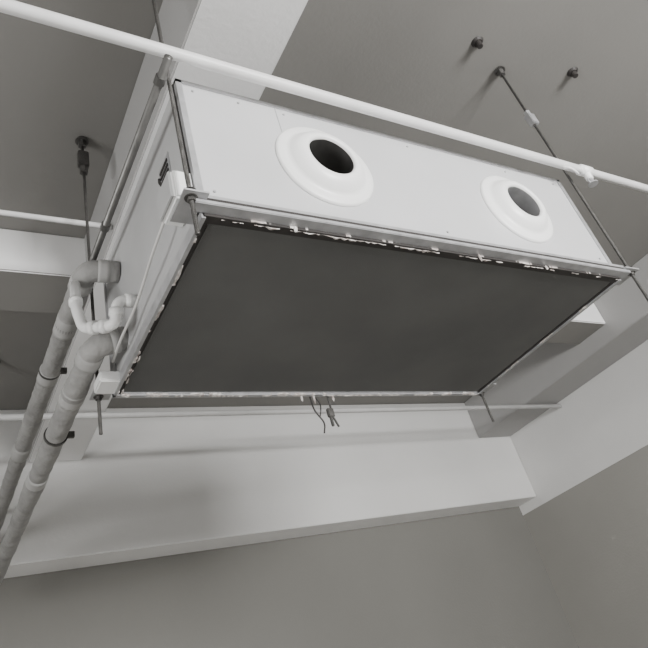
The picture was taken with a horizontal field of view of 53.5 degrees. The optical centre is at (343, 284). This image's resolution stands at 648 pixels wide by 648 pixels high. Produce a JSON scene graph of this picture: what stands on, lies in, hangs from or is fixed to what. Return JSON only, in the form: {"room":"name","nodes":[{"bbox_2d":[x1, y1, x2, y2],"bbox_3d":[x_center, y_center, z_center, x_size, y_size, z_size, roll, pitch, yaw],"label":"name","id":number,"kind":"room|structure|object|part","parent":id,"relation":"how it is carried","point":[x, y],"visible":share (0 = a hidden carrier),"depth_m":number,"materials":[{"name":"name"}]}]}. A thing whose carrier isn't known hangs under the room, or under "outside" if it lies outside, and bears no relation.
{"room":"unfinished building interior","nodes":[
{"label":"unfinished building interior","id":0,"kind":"room"},
{"bbox_2d":[0,403,535,577],"bbox_3d":[-1.785,1.282,4.101,8.026,0.965,0.250,6,-40,-32],"label":"ceiling beam","id":1,"kind":"structure","parent":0,"point":[141,488],"depth_m":4.64,"materials":[{"name":"white paint"}]},
{"bbox_2d":[0,506,578,647],"bbox_3d":[-1.503,2.520,3.462,8.430,3.780,0.150,6,-40,-32],"label":"wall","id":2,"kind":"structure","parent":0,"point":[477,579],"depth_m":4.62,"materials":[{"name":"paint"}]},
{"bbox_2d":[0,0,647,409],"bbox_3d":[-0.196,-1.365,2.049,8.430,0.150,7.980,6,-40,-32],"label":"ceiling","id":3,"kind":"structure","parent":0,"point":[415,58],"depth_m":2.81,"materials":[{"name":"paint"}]},
{"bbox_2d":[0,210,111,229],"bbox_3d":[-2.518,-0.397,1.564,3.780,0.022,0.021,6,-40,-32],"label":"pipe","id":4,"kind":"object","parent":3,"relation":"attached to","point":[2,212],"visible":1,"depth_m":2.44,"materials":[{"name":"white plastic"}]},
{"bbox_2d":[75,136,103,434],"bbox_3d":[-0.892,-0.074,2.257,0.052,1.299,0.052,6,-40,-32],"label":"rod","id":5,"kind":"object","parent":3,"relation":"hanging from","point":[82,142],"visible":0.73,"depth_m":2.41,"materials":[{"name":"metal"}]},
{"bbox_2d":[89,54,172,260],"bbox_3d":[-1.208,0.392,2.620,0.028,0.137,3.269,6,-40,-32],"label":"conduit","id":6,"kind":"object","parent":3,"relation":"attached to","point":[160,78],"visible":0.66,"depth_m":1.73,"materials":[{"name":"grey metal"}]},
{"bbox_2d":[28,0,307,462],"bbox_3d":[-0.130,-1.240,1.786,0.313,0.370,7.330,6,-40,-32],"label":"ceiling beam","id":7,"kind":"structure","parent":3,"relation":"attached to","point":[250,34],"depth_m":2.15,"materials":[{"name":"white paint"}]},
{"bbox_2d":[152,0,199,235],"bbox_3d":[-0.476,-0.614,1.693,0.052,1.279,0.052,6,-40,-32],"label":"rod","id":8,"kind":"object","parent":3,"relation":"hanging from","point":[190,198],"visible":0.77,"depth_m":1.49,"materials":[{"name":"metal"}]},
{"bbox_2d":[89,78,638,403],"bbox_3d":[0.077,-0.017,2.229,1.657,0.527,0.929,6,-40,-32],"label":"ventilation unit","id":9,"kind":"object","parent":8,"relation":"hanging from","point":[328,258],"visible":1,"depth_m":1.90,"materials":[{"name":"metal"}]},
{"bbox_2d":[0,259,119,529],"bbox_3d":[-1.355,0.691,2.794,0.144,0.077,2.530,6,-40,-32],"label":"insulated pipe","id":10,"kind":"object","parent":9,"relation":"attached to","point":[87,273],"visible":0.91,"depth_m":2.35,"materials":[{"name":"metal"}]},
{"bbox_2d":[0,326,128,584],"bbox_3d":[-1.302,0.901,2.633,0.134,0.098,2.537,7,-41,-34],"label":"insulated pipe","id":11,"kind":"object","parent":9,"relation":"attached to","point":[90,355],"visible":0.98,"depth_m":2.13,"materials":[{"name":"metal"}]},
{"bbox_2d":[68,280,137,334],"bbox_3d":[-0.712,0.043,1.862,0.246,0.273,0.076,-28,-34,14],"label":"drain pipe","id":12,"kind":"object","parent":9,"relation":"attached to","point":[116,311],"visible":0.99,"depth_m":1.79,"materials":[{"name":"white plastic"}]},
{"bbox_3d":[-0.571,-0.104,1.831,0.006,0.470,0.809,6,-40,-32],"label":"panel","id":13,"kind":"part","parent":9,"relation":"part of","materials":[{"name":"white metal"}]},
{"bbox_3d":[-0.416,-0.205,1.494,0.006,0.080,0.090,6,-40,-32],"label":"wiring box lid","id":14,"kind":"part","parent":9,"relation":"part of","materials":[{"name":"white metal"}]},
{"bbox_2d":[159,152,171,182],"bbox_3d":[-0.471,-0.286,1.693,0.005,0.105,0.080,6,-40,-32],"label":"vent","id":15,"kind":"object","parent":9,"relation":"attached to","point":[166,165],"depth_m":1.69,"materials":[{"name":"metal"}]},
{"bbox_2d":[309,397,339,432],"bbox_3d":[-0.068,0.463,2.314,0.095,0.151,0.014,6,-40,-32],"label":"cables","id":16,"kind":"object","parent":9,"relation":"attached to","point":[330,412],"visible":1,"depth_m":2.31,"materials":[{"name":"metal"}]},
{"bbox_3d":[0.128,0.151,2.105,1.528,0.032,0.819,6,-40,-32],"label":"frame","id":17,"kind":"part","parent":9,"relation":"part of","materials":[{"name":"metal"}]},
{"bbox_3d":[0.129,0.152,2.103,1.484,0.012,0.777,6,-40,-32],"label":"panel","id":18,"kind":"part","parent":9,"relation":"part of","materials":[{"name":"black metal"}]},
{"bbox_3d":[0.257,-0.283,1.974,1.520,0.470,0.006,6,-40,-32],"label":"panel","id":19,"kind":"part","parent":9,"relation":"part of","materials":[{"name":"white metal"}]},
{"bbox_3d":[0.326,-0.120,1.839,1.580,0.042,0.032,6,-40,-32],"label":"rail","id":20,"kind":"part","parent":9,"relation":"part of","materials":[{"name":"metal"}]},
{"bbox_2d":[0,404,561,420],"bbox_3d":[-1.425,0.736,3.625,8.025,0.036,0.036,6,-40,-32],"label":"pipe","id":21,"kind":"object","parent":3,"relation":"attached to","point":[143,414],"visible":1,"depth_m":4.20,"materials":[{"name":"metal"}]},
{"bbox_2d":[0,229,604,343],"bbox_3d":[-1.262,-0.038,3.101,7.600,0.240,0.300,6,-40,-32],"label":"ceiling beam","id":22,"kind":"structure","parent":3,"relation":"attached to","point":[36,269],"depth_m":2.92,"materials":[{"name":"white paint"}]},
{"bbox_2d":[471,36,482,48],"bbox_3d":[0.575,-1.028,2.744,0.056,0.034,0.056,6,-40,-32],"label":"anchor","id":23,"kind":"object","parent":3,"relation":"attached to","point":[477,42],"depth_m":2.74,"materials":[{"name":"grey metal"}]},
{"bbox_2d":[479,392,493,421],"bbox_3d":[0.466,0.065,3.111,0.052,1.309,0.052,6,-40,-32],"label":"rod","id":24,"kind":"object","parent":3,"relation":"hanging from","point":[481,394],"visible":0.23,"depth_m":2.79,"materials":[{"name":"metal"}]},
{"bbox_2d":[465,254,647,437],"bbox_3d":[3.121,-0.901,3.863,0.426,0.370,7.330,6,-40,-32],"label":"ceiling beam","id":25,"kind":"structure","parent":3,"relation":"attached to","point":[552,372],"depth_m":5.35,"materials":[{"name":"white paint"}]},
{"bbox_2d":[494,66,647,300],"bbox_3d":[0.876,-0.452,2.552,0.052,1.319,0.052,6,-40,-32],"label":"rod","id":26,"kind":"object","parent":3,"relation":"hanging from","point":[530,118],"visible":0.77,"depth_m":2.55,"materials":[{"name":"metal"}]},
{"bbox_2d":[567,67,577,77],"bbox_3d":[1.087,-0.997,3.038,0.056,0.034,0.056,6,-40,-32],"label":"anchor","id":27,"kind":"object","parent":3,"relation":"attached to","point":[572,72],"depth_m":3.03,"materials":[{"name":"grey metal"}]},
{"bbox_2d":[510,340,647,514],"bbox_3d":[3.396,-0.531,3.913,0.154,1.050,7.580,6,-40,-32],"label":"ceiling beam","id":28,"kind":"structure","parent":0,"point":[604,421],"depth_m":5.52,"materials":[{"name":"paint"}]},
{"bbox_2d":[523,445,647,647],"bbox_3d":[3.901,0.970,2.882,0.150,2.730,7.580,6,-40,-32],"label":"wall","id":29,"kind":"structure","parent":0,"point":[590,539],"depth_m":5.30,"materials":[{"name":"paint"}]},
{"bbox_3d":[-3.410,-1.248,-0.566,0.150,1.180,2.200,6,-40,-32],"label":"lintel","id":30,"kind":"object","parent":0,"visible":0},
{"bbox_2d":[0,0,647,192],"bbox_3d":[-0.129,-0.535,1.804,8.025,0.095,0.044,6,-40,-32],"label":"pipe","id":31,"kind":"object","parent":30,"relation":"attached to","point":[10,7],"visible":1,"depth_m":1.78,"materials":[{"name":"white plastic"}]}
]}

